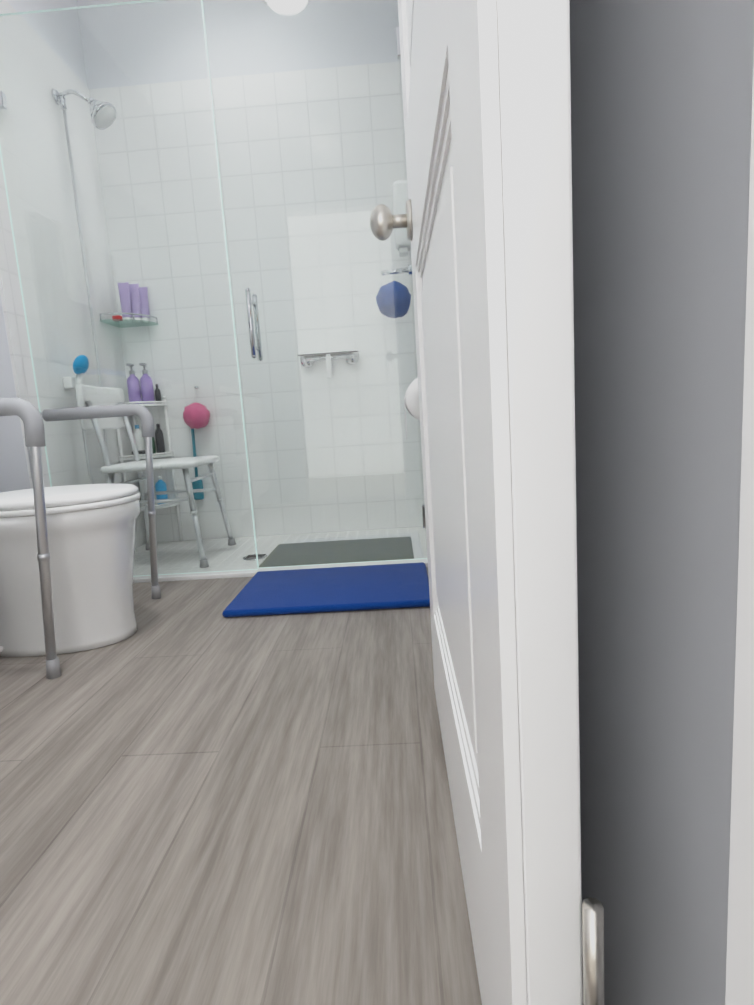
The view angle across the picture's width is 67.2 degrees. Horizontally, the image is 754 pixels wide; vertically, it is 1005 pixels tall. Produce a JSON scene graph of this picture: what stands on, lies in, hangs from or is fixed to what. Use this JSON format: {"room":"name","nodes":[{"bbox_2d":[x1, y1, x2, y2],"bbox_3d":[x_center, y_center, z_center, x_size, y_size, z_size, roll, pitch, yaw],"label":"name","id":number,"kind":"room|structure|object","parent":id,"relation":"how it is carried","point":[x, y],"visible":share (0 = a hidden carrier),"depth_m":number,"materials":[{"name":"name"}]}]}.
{"room":"bathroom","nodes":[
{"label":"bathroom","id":0,"kind":"room"},
{"bbox_2d":[0,0,87,492],"bbox_3d":[-1.464,-1.070,2.490,0.220,2.740,0.990,-3,9,2],"label":"wall","id":1,"kind":"structure","parent":0,"point":[14,474],"depth_m":2.14,"materials":[{"name":"white paint"}]},
{"bbox_2d":[0,0,146,547],"bbox_3d":[-1.334,-0.821,2.465,0.012,2.240,0.870,-3,9,2],"label":"wall tile","id":2,"kind":"structure","parent":1,"relation":"attached to","point":[16,331],"depth_m":2.35,"materials":[{"name":"white tile"}]},
{"bbox_2d":[51,89,115,129],"bbox_3d":[-1.255,-1.702,2.444,0.250,0.165,0.120,-3,9,2],"label":"shower head","id":3,"kind":"object","parent":2,"relation":"attached to","point":[100,105],"depth_m":2.43},
{"bbox_2d":[63,109,107,483],"bbox_3d":[-1.277,-0.849,2.434,0.105,1.673,0.290,-3,9,2],"label":"shower hose","id":4,"kind":"object","parent":2,"relation":"attached to","point":[79,380],"depth_m":2.47,"materials":[{"name":"white plastic"}]},
{"bbox_2d":[77,0,400,88],"bbox_3d":[-0.518,-1.193,2.894,1.650,2.740,0.100,-3,9,2],"label":"wall","id":5,"kind":"structure","parent":0,"point":[357,48],"depth_m":2.69,"materials":[{"name":"white paint"}]},
{"bbox_2d":[92,61,423,541],"bbox_3d":[-0.554,-0.934,2.878,1.550,2.240,0.012,-3,9,2],"label":"wall tile","id":6,"kind":"structure","parent":5,"relation":"attached to","point":[215,335],"depth_m":2.85,"materials":[{"name":"white tile"}]},
{"bbox_2d":[100,313,157,327],"bbox_3d":[-1.219,-0.903,2.794,0.200,0.039,0.200,-3,9,2],"label":"glass corner shelf","id":7,"kind":"object","parent":6,"relation":"attached to","point":[133,314],"depth_m":2.78,"materials":[{"name":"clear glass"}]},
{"bbox_2d":[112,282,149,322],"bbox_3d":[-1.217,-0.990,2.800,0.148,0.190,0.124,-3,9,2],"label":"tubes","id":8,"kind":"object","parent":7,"relation":"on","point":[142,294],"depth_m":2.81,"materials":[{"name":"purple plastic"}]},
{"bbox_2d":[183,386,209,428],"bbox_3d":[-0.923,-0.483,2.879,0.135,0.219,0.142,-3,9,2],"label":"loofah","id":9,"kind":"object","parent":6,"relation":"hanging from","point":[202,420],"depth_m":2.85,"materials":[{"name":"pink plastic"}]},
{"bbox_2d":[191,429,203,499],"bbox_3d":[-0.952,-0.203,2.970,0.050,0.380,0.041,-3,9,2],"label":"brush","id":10,"kind":"object","parent":6,"relation":"hanging from","point":[194,486],"depth_m":2.97,"materials":[{"name":"teal plastic"}]},
{"bbox_2d":[298,349,358,377],"bbox_3d":[-0.239,-0.697,2.857,0.302,0.136,0.082,-3,9,2],"label":"grab rail","id":11,"kind":"object","parent":6,"relation":"attached to","point":[348,356],"depth_m":2.83,"materials":[{"name":"silver metal"}]},
{"bbox_2d":[133,527,427,582],"bbox_3d":[-0.549,0.249,2.697,1.870,0.078,0.925,-3,9,2],"label":"floor","id":12,"kind":"structure","parent":0,"point":[193,565],"depth_m":2.64,"materials":[{"name":"tile"}]},
{"bbox_2d":[0,0,257,576],"bbox_3d":[-0.938,-0.721,2.133,0.790,2.051,0.028,-3,9,2],"label":"glass panel","id":13,"kind":"object","parent":12,"relation":"on","point":[3,102],"visible":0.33,"depth_m":2.11,"materials":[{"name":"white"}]},
{"bbox_2d":[116,396,182,550],"bbox_3d":[-1.166,-0.153,2.903,0.201,0.769,0.201,-3,9,2],"label":"caddy","id":14,"kind":"object","parent":12,"relation":"on","point":[169,453],"depth_m":2.93,"materials":[{"name":"white plastic"}]},
{"bbox_2d":[132,424,164,454],"bbox_3d":[-1.177,-0.322,2.885,0.139,0.168,0.145,-3,9,2],"label":"bottles","id":15,"kind":"object","parent":14,"relation":"on","point":[139,444],"depth_m":2.91,"materials":[{"name":"white plastic"}]},
{"bbox_2d":[139,476,167,505],"bbox_3d":[-1.165,-0.075,2.954,0.130,0.178,0.059,-6,9,-12],"label":"bottles","id":16,"kind":"object","parent":14,"relation":"on","point":[157,489],"depth_m":2.94,"materials":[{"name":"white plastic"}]},
{"bbox_2d":[75,384,235,567],"bbox_3d":[-0.964,-0.134,2.522,0.486,0.780,0.452,-3,9,2],"label":"chair","id":17,"kind":"object","parent":12,"relation":"on","point":[184,463],"depth_m":2.43,"materials":[{"name":"white plastic"}]},
{"bbox_2d":[259,536,413,566],"bbox_3d":[-0.164,0.220,2.533,0.645,0.011,0.438,-3,9,2],"label":"mat","id":18,"kind":"object","parent":12,"relation":"on","point":[317,546],"depth_m":2.50,"materials":[{"name":"grey rubber"}]},
{"bbox_2d":[0,567,582,1004],"bbox_3d":[-0.592,0.482,1.221,1.870,0.060,2.065,-3,9,2],"label":"floor","id":19,"kind":"structure","parent":0,"point":[204,799],"depth_m":0.87,"materials":[{"name":"grey laminate"}]},
{"bbox_2d":[0,483,140,656],"bbox_3d":[-1.062,0.027,1.638,0.736,0.774,0.470,-3,9,2],"label":"toilet","id":20,"kind":"object","parent":19,"relation":"on","point":[91,529],"visible":0.88,"depth_m":1.54,"materials":[{"name":"white ceramic"}]},
{"bbox_2d":[0,398,160,678],"bbox_3d":[-0.982,0.059,1.681,0.456,0.688,0.660,-3,9,2],"label":"frame","id":21,"kind":"object","parent":19,"relation":"on","point":[30,415],"visible":0.98,"depth_m":1.40,"materials":[{"name":"silver metal"}]},
{"bbox_2d":[222,562,429,616],"bbox_3d":[-0.148,0.295,1.979,0.660,0.025,0.465,-3,9,2],"label":"bath mat","id":22,"kind":"object","parent":19,"relation":"on","point":[348,588],"visible":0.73,"depth_m":1.89,"materials":[{"name":"blue fabric"}]},
{"bbox_2d":[569,0,753,1004],"bbox_3d":[0.211,-1.015,1.387,0.100,2.740,2.890,-3,9,2],"label":"wall","id":23,"kind":"structure","parent":0,"point":[661,106],"depth_m":0.37,"materials":[{"name":"white paint"}]},
{"bbox_2d":[404,378,419,438],"bbox_3d":[0.147,-0.272,1.625,0.135,0.172,0.180,-3,9,2],"label":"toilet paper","id":24,"kind":"object","parent":23,"relation":"attached to","point":[411,402],"visible":0.25,"depth_m":1.56,"materials":[{"name":"white paper"}]},
{"bbox_2d":[400,61,424,503],"bbox_3d":[0.201,-0.918,2.435,0.012,2.240,0.811,-3,9,2],"label":"wall tile","id":25,"kind":"structure","parent":23,"relation":"attached to","point":[400,61],"depth_m":2.83,"materials":[{"name":"white tile"}]},
{"bbox_2d":[201,0,426,567],"bbox_3d":[-0.177,-0.769,2.104,0.735,2.046,0.119,-3,9,2],"label":"shower glass door","id":26,"kind":"structure","parent":25,"relation":"attached to","point":[249,302],"depth_m":2.09,"materials":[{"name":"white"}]},
{"bbox_2d":[381,264,411,275],"bbox_3d":[0.103,-1.006,2.459,0.174,0.164,0.164,-3,9,2],"label":"shower valve","id":27,"kind":"object","parent":25,"relation":"attached to","point":[394,271],"depth_m":2.45,"materials":[{"name":"silver metal"}]},
{"bbox_2d":[376,276,410,317],"bbox_3d":[0.072,-0.896,2.476,0.156,0.178,0.164,-3,9,2],"label":"loofah","id":28,"kind":"object","parent":27,"relation":"hanging from","point":[382,306],"depth_m":2.43,"materials":[{"name":"blue plastic"}]},
{"bbox_2d":[393,180,410,256],"bbox_3d":[0.128,-1.286,2.574,0.099,0.305,0.128,-3,9,2],"label":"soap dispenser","id":29,"kind":"object","parent":25,"relation":"attached to","point":[401,207],"depth_m":2.52,"materials":[{"name":"white plastic"}]},
{"bbox_2d":[370,0,603,1004],"bbox_3d":[0.064,-0.540,0.638,0.186,2.020,0.842,-3,9,2],"label":"door","id":30,"kind":"structure","parent":23,"relation":"in","point":[485,220],"depth_m":0.33,"materials":[{"name":"white wood"}]},
{"bbox_2d":[725,56,753,1004],"bbox_3d":[-0.712,-0.752,0.043,1.670,2.740,0.100,-3,9,2],"label":"door frame","id":31,"kind":"structure","parent":0,"point":[740,964],"depth_m":0.19,"materials":[{"name":"white paint"}]}
]}

